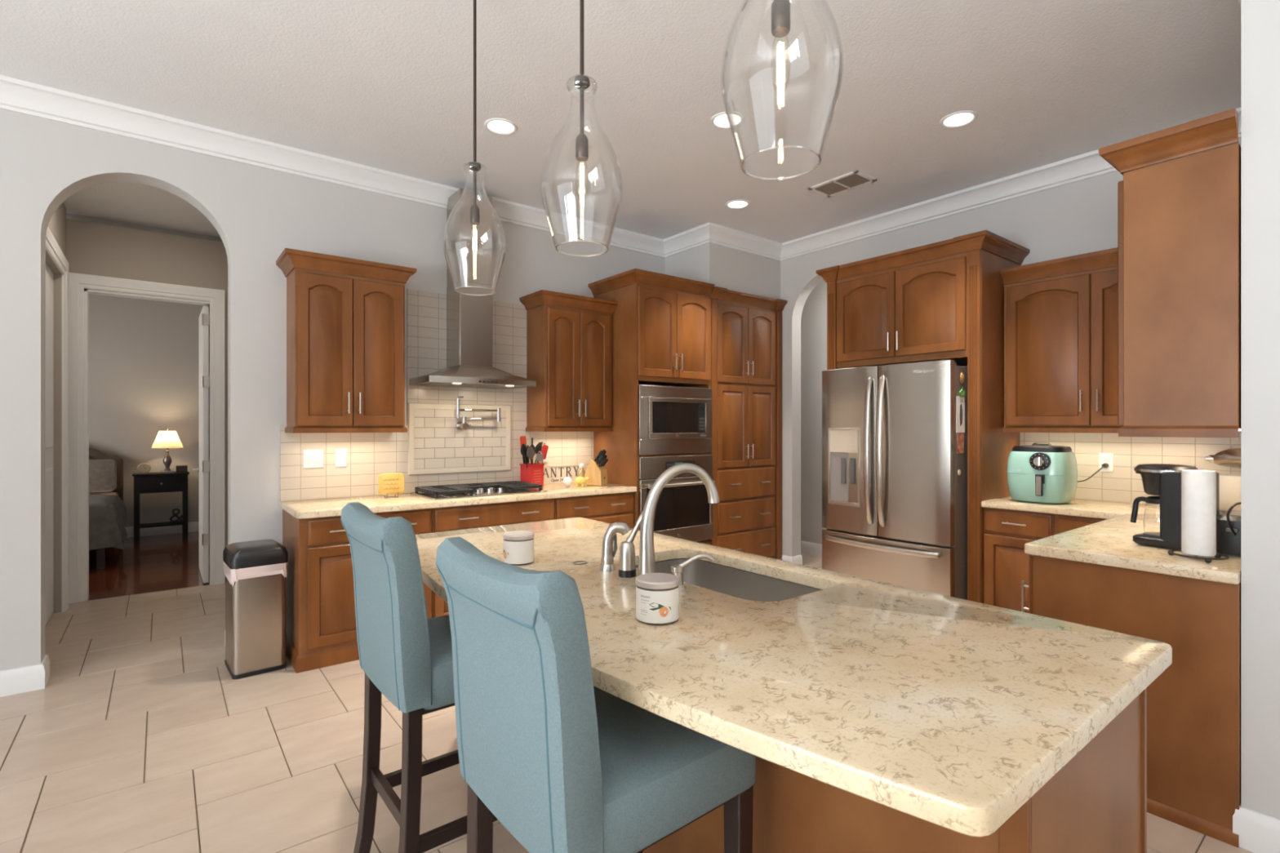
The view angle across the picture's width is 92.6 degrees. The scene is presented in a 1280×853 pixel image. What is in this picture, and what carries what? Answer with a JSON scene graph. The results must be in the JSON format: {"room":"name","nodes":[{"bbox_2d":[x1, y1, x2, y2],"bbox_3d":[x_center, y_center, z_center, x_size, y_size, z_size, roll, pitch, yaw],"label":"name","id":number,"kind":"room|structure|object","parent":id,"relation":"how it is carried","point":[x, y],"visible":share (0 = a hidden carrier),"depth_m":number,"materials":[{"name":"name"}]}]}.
{"room":"kitchen","nodes":[
{"label":"kitchen","id":0,"kind":"room"},
{"bbox_2d":[45,202,66,613],"bbox_3d":[-4.008,-0.165,4.063,0.120,3.120,1.900,0,0,-38],"label":"wall","id":1,"kind":"structure","parent":0,"point":[57,223],"depth_m":4.61,"materials":[{"name":"beige paint"}]},
{"bbox_2d":[45,263,53,624],"bbox_3d":[-4.018,0.117,4.080,0.045,2.545,1.280,0,0,-38],"label":"door","id":2,"kind":"structure","parent":1,"relation":"in","point":[49,274],"depth_m":4.35,"materials":[{"name":"white wood"}]},
{"bbox_2d":[45,226,68,612],"bbox_3d":[-3.961,0.065,4.125,0.030,2.660,1.500,0,0,-38],"label":"trim","id":3,"kind":"structure","parent":1,"relation":"attached to","point":[52,247],"depth_m":4.63,"materials":[{"name":"white"}]},
{"bbox_2d":[63,182,220,237],"bbox_3d":[-3.569,-1.765,4.483,1.330,0.080,2.020,0,0,-38],"label":"ceiling","id":4,"kind":"structure","parent":0,"point":[135,203],"depth_m":4.82,"materials":[{"name":"paint"}]},
{"bbox_2d":[66,213,222,242],"bbox_3d":[-5.440,-1.705,6.524,4.920,0.080,3.500,0,0,-38],"label":"trim","id":5,"kind":"structure","parent":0,"point":[70,216],"depth_m":5.22,"materials":[{"name":"grey paint"}]},
{"bbox_2d":[88,293,203,527],"bbox_3d":[-6.435,-0.135,7.891,4.800,3.060,0.120,0,0,-38],"label":"wall","id":6,"kind":"structure","parent":0,"point":[144,354],"depth_m":7.87,"materials":[{"name":"grey paint"}]},
{"bbox_2d":[124,521,199,537],"bbox_3d":[-6.439,1.330,7.800,4.680,0.130,0.018,0,0,-38],"label":"baseboard","id":7,"kind":"structure","parent":6,"relation":"attached to","point":[193,526],"depth_m":7.97,"materials":[{"name":"white"}]},
{"bbox_2d":[66,218,227,546],"bbox_3d":[-4.277,-0.130,5.136,4.800,3.050,0.120,0,0,-38],"label":"wall","id":8,"kind":"structure","parent":0,"point":[96,249],"depth_m":5.16,"materials":[{"name":"beige paint"}]},
{"bbox_2d":[68,272,225,604],"bbox_3d":[-4.165,0.085,5.204,1.039,2.620,0.150,0,0,-38],"label":"trim","id":9,"kind":"structure","parent":8,"relation":"attached to","point":[80,285],"depth_m":5.00,"materials":[{"name":"white wood"}]},
{"bbox_2d":[191,305,208,583],"bbox_3d":[-4.123,0.150,5.731,0.103,2.470,0.812,0,0,-38],"label":"door","id":10,"kind":"structure","parent":8,"relation":"in","point":[203,468],"depth_m":5.44,"materials":[{"name":"white wood"}]},
{"bbox_2d":[0,108,664,671],"bbox_3d":[-2.661,-0.198,3.803,9.500,3.185,0.170,0,0,-38],"label":"wall","id":11,"kind":"structure","parent":0,"point":[257,213],"depth_m":3.81,"materials":[{"name":"grey paint"}]},
{"bbox_2d":[0,654,49,697],"bbox_3d":[-4.816,1.330,2.104,4.012,0.130,0.188,0,0,-38],"label":"baseboard","id":12,"kind":"structure","parent":11,"relation":"attached to","point":[32,677],"depth_m":3.22,"materials":[{"name":"white wood"}]},
{"bbox_2d":[303,448,323,468],"bbox_3d":[-2.166,0.208,4.058,0.118,0.122,0.016,0,0,-38],"label":"light switch","id":13,"kind":"object","parent":11,"relation":"attached to","point":[312,458],"visible":1,"depth_m":4.06,"materials":[{"name":"white plastic"}]},
{"bbox_2d":[335,448,346,466],"bbox_3d":[-2.035,0.208,4.165,0.072,0.122,0.008,0,0,-38],"label":"wall outlet","id":14,"kind":"object","parent":11,"relation":"attached to","point":[340,454],"visible":1,"depth_m":4.16,"materials":[{"name":"white plastic"}]},
{"bbox_2d":[275,248,417,433],"bbox_3d":[-1.926,-0.517,4.033,0.775,1.105,0.375,0,0,-38],"label":"upper cabinet","id":15,"kind":"object","parent":11,"relation":"attached to","point":[345,331],"visible":1,"depth_m":3.89,"materials":[{"name":"brown wood"}]},
{"bbox_2d":[284,426,407,433],"bbox_3d":[-1.941,0.015,4.052,0.679,0.040,0.327,0,0,-38],"label":"light","id":16,"kind":"object","parent":15,"relation":"attached to","point":[294,429],"depth_m":3.91,"materials":[{"name":"beige"}]},
{"bbox_2d":[280,288,593,502],"bbox_3d":[-1.371,-0.263,4.698,2.424,1.485,0.012,0,0,-38],"label":"backsplash","id":17,"kind":"structure","parent":11,"relation":"attached to","point":[370,455],"depth_m":4.51,"materials":[{"name":"tile"}]},
{"bbox_2d":[408,402,511,475],"bbox_3d":[-1.361,0.086,4.689,0.814,0.527,0.014,0,0,-38],"label":"trim","id":18,"kind":"structure","parent":11,"relation":"attached to","point":[411,406],"depth_m":4.64,"materials":[{"name":"beige tile"}]},
{"bbox_2d":[413,408,506,469],"bbox_3d":[-1.365,0.086,4.694,0.730,0.443,0.003,0,0,-38],"label":"backsplash","id":19,"kind":"structure","parent":11,"relation":"attached to","point":[437,442],"depth_m":4.67,"materials":[{"name":"tile"}]},
{"bbox_2d":[408,188,536,389],"bbox_3d":[-1.217,-1.014,4.510,0.805,1.422,0.472,0,0,-38],"label":"range hood","id":20,"kind":"object","parent":11,"relation":"attached to","point":[468,317],"visible":0.98,"depth_m":4.48,"materials":[{"name":"silver metal"}]},
{"bbox_2d":[455,396,500,430],"bbox_3d":[-1.248,-0.103,4.684,0.369,0.254,0.155,0,0,-38],"label":"pot filler","id":21,"kind":"object","parent":11,"relation":"attached to","point":[460,425],"visible":1,"depth_m":4.64,"materials":[{"name":"silver metal"}]},
{"bbox_2d":[456,396,463,417],"bbox_3d":[-1.335,-0.150,4.542,0.051,0.160,0.020,0,0,-14],"label":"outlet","id":22,"kind":"object","parent":21,"relation":"attached to","point":[458,410],"depth_m":4.53,"materials":[{"name":"silver metal"}]},
{"bbox_2d":[519,289,617,431],"bbox_3d":[-0.571,-0.512,5.094,0.763,1.095,0.375,0,0,-38],"label":"upper cabinet","id":23,"kind":"object","parent":11,"relation":"attached to","point":[569,350],"visible":0.99,"depth_m":4.94,"materials":[{"name":"brown wood"}]},
{"bbox_2d":[525,426,613,431],"bbox_3d":[-0.590,0.015,5.110,0.657,0.040,0.327,0,0,-38],"label":"light","id":24,"kind":"object","parent":23,"relation":"attached to","point":[527,428],"depth_m":4.95,"materials":[{"name":"beige"}]},
{"bbox_2d":[0,0,1240,243],"bbox_3d":[0.759,-1.840,0.734,11.100,0.100,9.220,0,0,-38],"label":"ceiling","id":25,"kind":"structure","parent":0,"point":[386,85],"depth_m":3.16,"materials":[{"name":"paint"}]},
{"bbox_2d":[442,0,506,295],"bbox_3d":[-0.658,-1.169,2.438,0.243,1.254,0.243,0,0,-38],"label":"pendant light","id":26,"kind":"object","parent":25,"relation":"hanging from","point":[474,166],"visible":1,"depth_m":2.43,"materials":[{"name":"clear glass"}]},
{"bbox_2d":[470,204,479,225],"bbox_3d":[-0.658,-0.847,2.438,0.038,0.072,0.038,0,0,-38],"label":"socket","id":27,"kind":"object","parent":26,"relation":"attached to","point":[474,210],"depth_m":2.42,"materials":[{"name":"silver metal"}]},
{"bbox_2d":[484,118,517,134],"bbox_3d":[-0.828,-1.786,3.639,0.196,0.008,0.196,0,0,-38],"label":"recessed light","id":28,"kind":"object","parent":25,"relation":"in","point":[495,126],"visible":1,"depth_m":3.63,"materials":[{"name":"white"}]},
{"bbox_2d":[540,0,622,256],"bbox_3d":[-0.173,-1.159,1.827,0.243,1.254,0.243,0,0,-38],"label":"pendant light","id":29,"kind":"object","parent":25,"relation":"hanging from","point":[582,82],"visible":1,"depth_m":1.82,"materials":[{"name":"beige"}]},
{"bbox_2d":[575,133,588,161],"bbox_3d":[-0.173,-0.837,1.827,0.038,0.072,0.038,0,0,-38],"label":"socket","id":30,"kind":"object","parent":29,"relation":"attached to","point":[581,140],"depth_m":1.81,"materials":[{"name":"silver metal"}]},
{"bbox_2d":[710,111,744,128],"bbox_3d":[0.509,-1.786,3.564,0.196,0.008,0.196,0,0,-38],"label":"recessed light","id":31,"kind":"object","parent":25,"relation":"in","point":[720,120],"visible":0.91,"depth_m":3.56,"materials":[{"name":"white"}]},
{"bbox_2d":[724,200,750,208],"bbox_3d":[0.783,-1.786,4.905,0.196,0.008,0.196,0,0,-38],"label":"recessed light","id":32,"kind":"object","parent":25,"relation":"in","point":[734,204],"visible":1,"depth_m":4.91,"materials":[{"name":"white"}]},
{"bbox_2d":[720,0,843,179],"bbox_3d":[0.287,-1.163,1.247,0.243,1.254,0.243,0,0,-38],"label":"pendant light","id":33,"kind":"object","parent":25,"relation":"hanging from","point":[780,9],"visible":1,"depth_m":1.23,"materials":[{"name":"clear glass"}]},
{"bbox_2d":[771,0,790,37],"bbox_3d":[0.287,-0.841,1.247,0.038,0.072,0.038,0,0,-38],"label":"socket","id":34,"kind":"object","parent":33,"relation":"attached to","point":[780,9],"depth_m":1.23,"materials":[{"name":"silver metal"}]},
{"bbox_2d":[807,169,876,197],"bbox_3d":[1.483,-1.785,4.496,0.260,0.010,0.410,0,0,-38],"label":"ceiling vent","id":35,"kind":"object","parent":25,"relation":"in","point":[855,179],"visible":1,"depth_m":4.48,"materials":[{"name":"white plastic"}]},
{"bbox_2d":[939,111,977,128],"bbox_3d":[1.851,-1.786,3.554,0.196,0.008,0.196,0,0,-38],"label":"recessed light","id":36,"kind":"object","parent":25,"relation":"in","point":[957,119],"visible":1,"depth_m":3.55,"materials":[{"name":"white"}]},
{"bbox_2d":[0,531,1253,852],"bbox_3d":[-0.974,1.405,2.946,11.100,0.020,14.839,0,0,-38],"label":"floor","id":37,"kind":"structure","parent":0,"point":[140,736],"depth_m":2.69,"materials":[{"name":"tile"}]},
{"bbox_2d":[88,447,127,568],"bbox_3d":[-6.461,0.765,6.351,1.772,1.260,2.193,0,0,-38],"label":"bed","id":38,"kind":"object","parent":37,"relation":"on","point":[108,514],"visible":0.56,"depth_m":6.06,"materials":[{"name":"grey fabric"}]},
{"bbox_2d":[88,459,116,492],"bbox_3d":[-6.543,0.575,7.186,0.600,0.380,0.130,0,0,-38],"label":"pillow","id":39,"kind":"object","parent":38,"relation":"on","point":[102,473],"visible":0.41,"depth_m":7.27,"materials":[{"name":"grey fabric"}]},
{"bbox_2d":[88,494,127,550],"bbox_3d":[-6.159,0.980,5.965,1.772,0.470,1.213,0,0,-38],"label":"quilt","id":40,"kind":"object","parent":38,"relation":"on","point":[108,514],"depth_m":6.04,"materials":[{"name":"grey fabric"}]},
{"bbox_2d":[132,471,189,542],"bbox_3d":[-6.035,0.985,7.713,0.560,0.820,0.353,0,0,-38],"label":"nightstand","id":41,"kind":"object","parent":37,"relation":"on","point":[149,482],"visible":0.98,"depth_m":7.60,"materials":[{"name":"black wood"}]},
{"bbox_2d":[137,462,151,473],"bbox_3d":[-6.173,0.508,7.613,0.132,0.134,0.032,0,0,-30],"label":"round clock","id":42,"kind":"object","parent":41,"relation":"on","point":[143,468],"visible":1,"depth_m":7.60,"materials":[{"name":"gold metal"}]},
{"bbox_2d":[138,520,182,528],"bbox_3d":[-6.039,1.225,7.718,0.500,0.020,0.280,0,0,-38],"label":"shelf","id":43,"kind":"object","parent":41,"relation":"attached to","point":[166,523],"depth_m":7.65,"materials":[{"name":"black wood"}]},
{"bbox_2d":[151,428,182,473],"bbox_3d":[-5.992,0.294,7.755,0.319,0.562,0.319,0,0,-38],"label":"table lamp","id":44,"kind":"object","parent":41,"relation":"on","point":[164,439],"visible":1,"depth_m":7.69,"materials":[{"name":"white fabric"}]},
{"bbox_2d":[169,508,182,522],"bbox_3d":[-5.933,1.127,7.839,0.154,0.176,0.032,0,0,-38],"label":"ampersand","id":45,"kind":"object","parent":41,"relation":"on","point":[180,518],"visible":0.97,"depth_m":7.82,"materials":[{"name":"grey metal"}]},
{"bbox_2d":[222,538,288,679],"bbox_3d":[-2.251,1.036,3.579,0.284,0.718,0.344,0,0,-41],"label":"trash can","id":46,"kind":"object","parent":37,"relation":"on","point":[255,571],"visible":1,"depth_m":3.46,"materials":[{"name":"silver metal"}]},
{"bbox_2d":[282,508,431,673],"bbox_3d":[-1.816,0.958,3.928,0.778,0.875,0.646,0,0,-38],"label":"base cabinet","id":47,"kind":"object","parent":37,"relation":"on","point":[321,629],"visible":0.38,"depth_m":3.58,"materials":[{"name":"brown wood"}]},
{"bbox_2d":[280,481,636,519],"bbox_3d":[-1.173,0.500,4.445,2.422,0.040,0.625,0,0,-38],"label":"countertop","id":48,"kind":"structure","parent":47,"relation":"on","point":[310,508],"depth_m":4.04,"materials":[{"name":"beige stone"}]},
{"bbox_2d":[378,472,404,497],"bbox_3d":[-1.708,0.397,4.200,0.170,0.165,0.080,0,0,-38],"label":"plaque","id":49,"kind":"object","parent":48,"relation":"on","point":[388,483],"visible":1,"depth_m":4.19,"materials":[{"name":"yellow"}]},
{"bbox_2d":[409,480,546,500],"bbox_3d":[-1.175,0.453,4.484,0.860,0.054,0.490,0,0,-38],"label":"gas cooktop","id":50,"kind":"object","parent":48,"relation":"in","point":[510,487],"visible":1,"depth_m":4.39,"materials":[{"name":"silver metal"}]},
{"bbox_2d":[519,462,544,486],"bbox_3d":[-0.872,0.387,4.944,0.144,0.186,0.144,0,0,40],"label":"utensil crock","id":51,"kind":"object","parent":48,"relation":"on","point":[534,473],"visible":0.8,"depth_m":4.90,"materials":[{"name":"red ceramic"}]},
{"bbox_2d":[543,464,582,484],"bbox_3d":[-0.705,0.400,5.194,0.519,0.160,0.022,0,0,-38],"label":"sign","id":52,"kind":"object","parent":48,"relation":"on","point":[553,474],"visible":0.75,"depth_m":5.20,"materials":[{"name":"beige wood"}]},
{"bbox_2d":[585,457,607,485],"bbox_3d":[-0.364,0.368,5.108,0.167,0.224,0.100,0,0,30],"label":"knife block","id":53,"kind":"object","parent":48,"relation":"on","point":[597,476],"visible":0.91,"depth_m":5.07,"materials":[{"name":"brown wood"}]},
{"bbox_2d":[341,502,497,852],"bbox_3d":[-0.587,0.816,1.918,0.554,1.159,0.436,0,0,-39],"label":"bar stool","id":54,"kind":"object","parent":37,"relation":"on","point":[406,655],"visible":0.7,"depth_m":1.68,"materials":[{"name":"teal fabric"}]},
{"bbox_2d":[431,498,554,617],"bbox_3d":[-1.152,0.958,4.449,0.905,0.875,0.646,0,0,-38],"label":"base cabinet","id":55,"kind":"object","parent":37,"relation":"on","point":[476,516],"visible":0.27,"depth_m":4.16,"materials":[{"name":"brown wood"}]},
{"bbox_2d":[554,491,634,528],"bbox_3d":[-0.504,0.958,4.956,0.737,0.875,0.646,0,0,-38],"label":"base cabinet","id":56,"kind":"object","parent":37,"relation":"on","point":[611,508],"visible":0.29,"depth_m":4.75,"materials":[{"name":"brown wood"}]},
{"bbox_2d":[435,536,755,852],"bbox_3d":[-0.087,0.816,1.309,0.554,1.159,0.436,0,0,-40],"label":"bar stool","id":57,"kind":"object","parent":37,"relation":"on","point":[566,764],"visible":0.93,"depth_m":1.12,"materials":[{"name":"teal fabric"}]},
{"bbox_2d":[587,268,714,545],"bbox_3d":[0.105,0.065,5.411,0.898,2.660,0.680,0,0,-38],"label":"tall cabinet","id":58,"kind":"object","parent":37,"relation":"on","point":[661,323],"visible":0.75,"depth_m":5.13,"materials":[{"name":"brown wood"}]},
{"bbox_2d":[638,384,711,454],"bbox_3d":[0.187,-0.060,5.362,0.818,0.567,0.458,0,0,-38],"label":"microwave","id":59,"kind":"object","parent":58,"relation":"in","point":[672,420],"visible":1,"depth_m":5.16,"materials":[{"name":"grey metal"}]},
{"bbox_2d":[638,454,715,542],"bbox_3d":[0.183,0.618,5.369,0.820,0.750,0.602,0,0,-38],"label":"oven","id":60,"kind":"object","parent":58,"relation":"in","point":[683,511],"visible":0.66,"depth_m":5.19,"materials":[{"name":"grey metal"}]},
{"bbox_2d":[710,286,787,560],"bbox_3d":[0.846,0.075,5.990,0.980,2.640,0.706,0,0,-38],"label":"pantry cabinet","id":61,"kind":"object","parent":37,"relation":"on","point":[746,380],"visible":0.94,"depth_m":5.75,"materials":[{"name":"brown wood"}]},
{"bbox_2d":[822,360,967,599],"bbox_3d":[1.970,0.480,4.528,0.884,1.830,0.970,0,0,-38],"label":"refrigerator","id":62,"kind":"object","parent":37,"relation":"on","point":[895,496],"visible":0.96,"depth_m":4.19,"materials":[{"name":"grey metal"}]},
{"bbox_2d":[955,395,964,432],"bbox_3d":[2.110,-0.084,4.025,0.115,0.238,0.002,0,0,-38],"label":"photo card","id":63,"kind":"object","parent":62,"relation":"attached to","point":[960,401],"visible":1,"depth_m":4.02,"materials":[{"name":"white paper"}]},
{"bbox_2d":[957,433,964,453],"bbox_3d":[2.111,0.105,4.027,0.090,0.130,0.002,0,0,-38],"label":"photo card","id":64,"kind":"object","parent":62,"relation":"attached to","point":[960,436],"visible":1,"depth_m":4.03,"materials":[{"name":"paper"}]},
{"bbox_2d":[643,687,1146,852],"bbox_3d":[0.171,0.958,2.112,0.702,0.874,2.373,0,0,-38],"label":"base cabinet","id":65,"kind":"object","parent":37,"relation":"on","point":[1096,802],"visible":0.03,"depth_m":1.24,"materials":[{"name":"brown wood"}]},
{"bbox_2d":[415,517,1172,837],"bbox_3d":[-0.006,0.500,1.974,1.115,0.040,2.444,0,0,-38],"label":"countertop","id":66,"kind":"structure","parent":65,"relation":"on","point":[948,712],"depth_m":1.20,"materials":[{"name":"beige stone"}]},
{"bbox_2d":[502,530,533,564],"bbox_3d":[-0.431,0.428,2.171,0.109,0.104,0.109,0,0,-26],"label":"jar candle","id":67,"kind":"object","parent":66,"relation":"on","point":[518,545],"visible":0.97,"depth_m":2.13,"materials":[{"name":"white glass"}]},
{"bbox_2d":[599,521,631,571],"bbox_3d":[-0.086,0.401,2.074,0.108,0.159,0.058,0,0,-16],"label":"water faucet","id":68,"kind":"object","parent":66,"relation":"on","point":[606,564],"visible":1,"depth_m":2.05,"materials":[{"name":"silver metal"}]},
{"bbox_2d":[618,510,643,577],"bbox_3d":[-0.024,0.374,1.990,0.098,0.211,0.062,0,0,-38],"label":"valve","id":69,"kind":"object","parent":66,"relation":"on","point":[627,567],"visible":0.91,"depth_m":1.96,"materials":[{"name":"silver metal"}]},
{"bbox_2d":[635,573,679,623],"bbox_3d":[0.044,0.428,1.530,0.109,0.104,0.109,0,0,0],"label":"jar candle","id":70,"kind":"object","parent":66,"relation":"on","point":[656,593],"visible":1,"depth_m":1.49,"materials":[{"name":"white glass"}]},
{"bbox_2d":[640,595,649,615],"bbox_3d":[0.013,0.433,1.487,0.026,0.046,0.002,0,0,36],"label":"print","id":71,"kind":"object","parent":70,"relation":"attached to","point":[645,599],"depth_m":1.49,"materials":[{"name":"grey paper"}]},
{"bbox_2d":[648,603,671,610],"bbox_3d":[0.049,0.435,1.480,0.054,0.022,0.007,0,0,-7],"label":"print","id":72,"kind":"object","parent":70,"relation":"attached to","point":[652,606],"depth_m":1.48,"materials":[{"name":"paper"}]},
{"bbox_2d":[658,606,668,617],"bbox_3d":[0.058,0.446,1.479,0.023,0.025,0.001,0,0,-15],"label":"print","id":73,"kind":"object","parent":70,"relation":"attached to","point":[663,611],"depth_m":1.48},
{"bbox_2d":[637,462,719,576],"bbox_3d":[0.126,0.297,1.948,0.283,0.365,0.065,0,0,-16],"label":"faucet","id":74,"kind":"object","parent":66,"relation":"on","point":[646,550],"visible":0.87,"depth_m":1.91,"materials":[{"name":"silver metal"}]},
{"bbox_2d":[671,553,715,590],"bbox_3d":[0.156,0.429,1.820,0.135,0.103,0.048,0,0,3],"label":"soap dispenser","id":75,"kind":"object","parent":66,"relation":"on","point":[677,571],"visible":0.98,"depth_m":1.82,"materials":[{"name":"silver metal"}]},
{"bbox_2d":[635,558,822,601],"bbox_3d":[0.263,0.623,2.054,0.425,0.202,0.768,0,0,-38],"label":"undermount sink","id":76,"kind":"object","parent":66,"relation":"in","point":[731,581],"visible":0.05,"depth_m":2.25,"materials":[{"name":"silver metal"}]},
{"bbox_2d":[815,230,1030,603],"bbox_3d":[2.090,0.068,4.628,0.706,2.655,1.290,0,0,-38],"label":"tall cabinet","id":77,"kind":"object","parent":37,"relation":"on","point":[943,300],"visible":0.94,"depth_m":4.19,"materials":[{"name":"brown wood"}]},
{"bbox_2d":[983,506,1053,613],"bbox_3d":[2.585,0.958,4.017,0.646,0.875,0.400,0,0,-38],"label":"base cabinet","id":78,"kind":"object","parent":37,"relation":"on","point":[1006,532],"visible":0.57,"depth_m":3.87,"materials":[{"name":"brown wood"}]},
{"bbox_2d":[1053,514,1106,534],"bbox_3d":[2.826,0.958,3.709,0.646,0.875,0.378,0,0,-38],"label":"base cabinet","id":79,"kind":"object","parent":37,"relation":"on","point":[1062,523],"visible":0.05,"depth_m":3.62,"materials":[{"name":"brown wood"}]},
{"bbox_2d":[1022,555,1240,847],"bbox_3d":[2.341,0.958,2.731,1.426,0.875,0.668,0,0,-38],"label":"base cabinet","id":80,"kind":"object","parent":37,"relation":"on","point":[1193,706],"visible":0.37,"depth_m":2.15,"materials":[{"name":"brown wood"}]},
{"bbox_2d":[981,496,1240,584],"bbox_3d":[2.346,0.500,3.196,2.045,0.040,1.396,0,0,-38],"label":"countertop","id":81,"kind":"structure","parent":80,"relation":"on","point":[1109,542],"depth_m":2.52,"materials":[{"name":"beige stone"}]},
{"bbox_2d":[1006,442,1077,503],"bbox_3d":[2.575,0.288,3.932,0.357,0.376,0.356,0,0,-38],"label":"air fryer","id":82,"kind":"object","parent":81,"relation":"on","point":[1037,472],"visible":1,"depth_m":3.81,"materials":[{"name":"green plastic"}]},
{"bbox_2d":[1129,463,1219,549],"bbox_3d":[2.129,0.312,2.466,0.184,0.324,0.265,0,0,-25],"label":"coffee maker","id":83,"kind":"object","parent":81,"relation":"on","point":[1162,481],"visible":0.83,"depth_m":2.40,"materials":[{"name":"black plastic"}]},
{"bbox_2d":[1140,474,1159,495],"bbox_3d":[2.117,0.233,2.496,0.120,0.085,0.120,0,0,-25],"label":"basket","id":84,"kind":"object","parent":83,"relation":"on","point":[1151,483],"depth_m":2.48,"materials":[{"name":"black plastic"}]},
{"bbox_2d":[1167,470,1229,563],"bbox_3d":[2.036,0.319,2.234,0.163,0.322,0.170,0,0,-38],"label":"paper towel holder","id":85,"kind":"object","parent":81,"relation":"on","point":[1208,560],"visible":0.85,"depth_m":2.19,"materials":[{"name":"black metal"}]},
{"bbox_2d":[1181,469,1216,555],"bbox_3d":[2.038,0.309,2.231,0.094,0.303,0.094,0,0,-38],"label":"paper towel roll","id":86,"kind":"object","parent":85,"relation":"on","point":[1198,488],"visible":1,"depth_m":2.19,"materials":[{"name":"white paper"}]},
{"bbox_2d":[1205,448,1240,514],"bbox_3d":[3.075,0.291,3.096,0.206,0.378,0.313,0,0,-38],"label":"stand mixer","id":87,"kind":"object","parent":81,"relation":"on","point":[1229,484],"visible":0.34,"depth_m":3.10,"materials":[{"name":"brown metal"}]},
{"bbox_2d":[1219,473,1240,512],"bbox_3d":[3.051,0.342,3.127,0.206,0.193,0.206,0,0,-38],"label":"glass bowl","id":88,"kind":"object","parent":87,"relation":"on","point":[1229,484],"depth_m":3.08,"materials":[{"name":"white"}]},
{"bbox_2d":[1216,510,1240,557],"bbox_3d":[2.285,0.404,2.333,0.285,0.152,0.104,0,0,-38],"label":"toaster","id":89,"kind":"object","parent":81,"relation":"on","point":[1228,544],"visible":0.58,"depth_m":2.27,"materials":[{"name":"black plastic"}]},
{"bbox_2d":[1226,502,1240,535],"bbox_3d":[2.168,0.334,2.232,0.066,0.127,0.034,0,0,1],"label":"power cord","id":90,"kind":"object","parent":89,"relation":"attached to","point":[1233,505],"visible":0.88,"depth_m":2.22,"materials":[{"name":"black plastic"}]},
{"bbox_2d":[664,242,780,299],"bbox_3d":[0.820,-1.478,6.028,0.985,0.625,0.620,0,0,-38],"label":"wall","id":91,"kind":"structure","parent":0,"point":[724,267],"depth_m":5.72,"materials":[{"name":"grey paint"}]},
{"bbox_2d":[800,279,826,544],"bbox_3d":[2.128,-0.198,6.494,0.120,3.185,4.400,0,0,-38],"label":"wall","id":92,"kind":"structure","parent":0,"point":[814,315],"depth_m":6.70,"materials":[{"name":"grey paint"}]},
{"bbox_2d":[800,540,822,556],"bbox_3d":[2.469,1.330,5.948,0.018,0.130,3.120,0,0,-38],"label":"baseboard","id":93,"kind":"structure","parent":92,"relation":"attached to","point":[808,548],"depth_m":6.69,"materials":[{"name":"white"}]},
{"bbox_2d":[780,137,1240,556],"bbox_3d":[2.360,-0.198,4.973,0.140,3.185,4.180,0,0,-38],"label":"wall","id":94,"kind":"structure","parent":0,"point":[1080,217],"depth_m":4.81,"materials":[{"name":"grey paint"}]},
{"bbox_2d":[782,555,802,564],"bbox_3d":[1.304,1.330,6.307,0.158,0.130,0.778,0,0,-38],"label":"baseboard","id":95,"kind":"structure","parent":94,"relation":"attached to","point":[796,559],"depth_m":6.01,"materials":[{"name":"white"}]},
{"bbox_2d":[1000,247,1123,433],"bbox_3d":[2.919,-0.517,3.840,0.372,1.105,1.070,0,0,-38],"label":"upper cabinet","id":96,"kind":"object","parent":94,"relation":"attached to","point":[1060,332],"visible":0.61,"depth_m":3.90,"materials":[{"name":"brown wood"}]},
{"bbox_2d":[1003,426,1122,433],"bbox_3d":[2.815,0.015,3.759,0.012,0.040,1.070,0,0,-38],"label":"rail","id":97,"kind":"object","parent":96,"relation":"attached to","point":[1104,429],"depth_m":3.91,"materials":[{"name":"brown wood"}]},
{"bbox_2d":[1098,453,1113,472],"bbox_3d":[3.031,0.230,3.977,0.008,0.122,0.075,0,0,-38],"label":"wall outlet","id":98,"kind":"object","parent":94,"relation":"attached to","point":[1108,458],"visible":1,"depth_m":3.97,"materials":[{"name":"white plastic"}]},
{"bbox_2d":[1020,431,1240,505],"bbox_3d":[3.158,0.237,3.832,0.012,0.485,1.400,0,0,-38],"label":"backsplash","id":99,"kind":"structure","parent":94,"relation":"attached to","point":[1124,485],"depth_m":3.91,"materials":[{"name":"tile"}]},
{"bbox_2d":[1240,0,1279,819],"bbox_3d":[4.357,-0.198,0.790,2.155,3.185,4.870,0,0,-38],"label":"wall","id":100,"kind":"structure","parent":0,"point":[1260,19],"depth_m":2.01,"materials":[{"name":"grey paint"}]},
{"bbox_2d":[0,0,1240,261],"bbox_3d":[0.124,-1.722,0.129,9.355,0.135,9.050,0,0,-38],"label":"trim","id":101,"kind":"structure","parent":100,"relation":"attached to","point":[17,95],"depth_m":4.26,"materials":[{"name":"white"}]},
{"bbox_2d":[1098,108,1240,437],"bbox_3d":[2.653,-0.505,2.790,2.082,1.080,0.370,0,0,-38],"label":"upper cabinet","id":102,"kind":"object","parent":100,"relation":"attached to","point":[1179,220],"visible":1,"depth_m":2.15,"materials":[{"name":"brown wood"}]},
{"bbox_2d":[1118,426,1240,437],"bbox_3d":[2.553,0.015,2.681,1.694,0.040,0.322,0,0,-38],"label":"rail","id":103,"kind":"object","parent":102,"relation":"attached to","point":[1124,431],"depth_m":2.15,"materials":[{"name":"brown wood"}]},
{"bbox_2d":[1232,804,1279,852],"bbox_3d":[3.562,1.330,0.178,0.183,0.130,4.888,0,0,-38],"label":"baseboard","id":104,"kind":"structure","parent":100,"relation":"attached to","point":[1258,833],"depth_m":2.00,"materials":[{"name":"white"}]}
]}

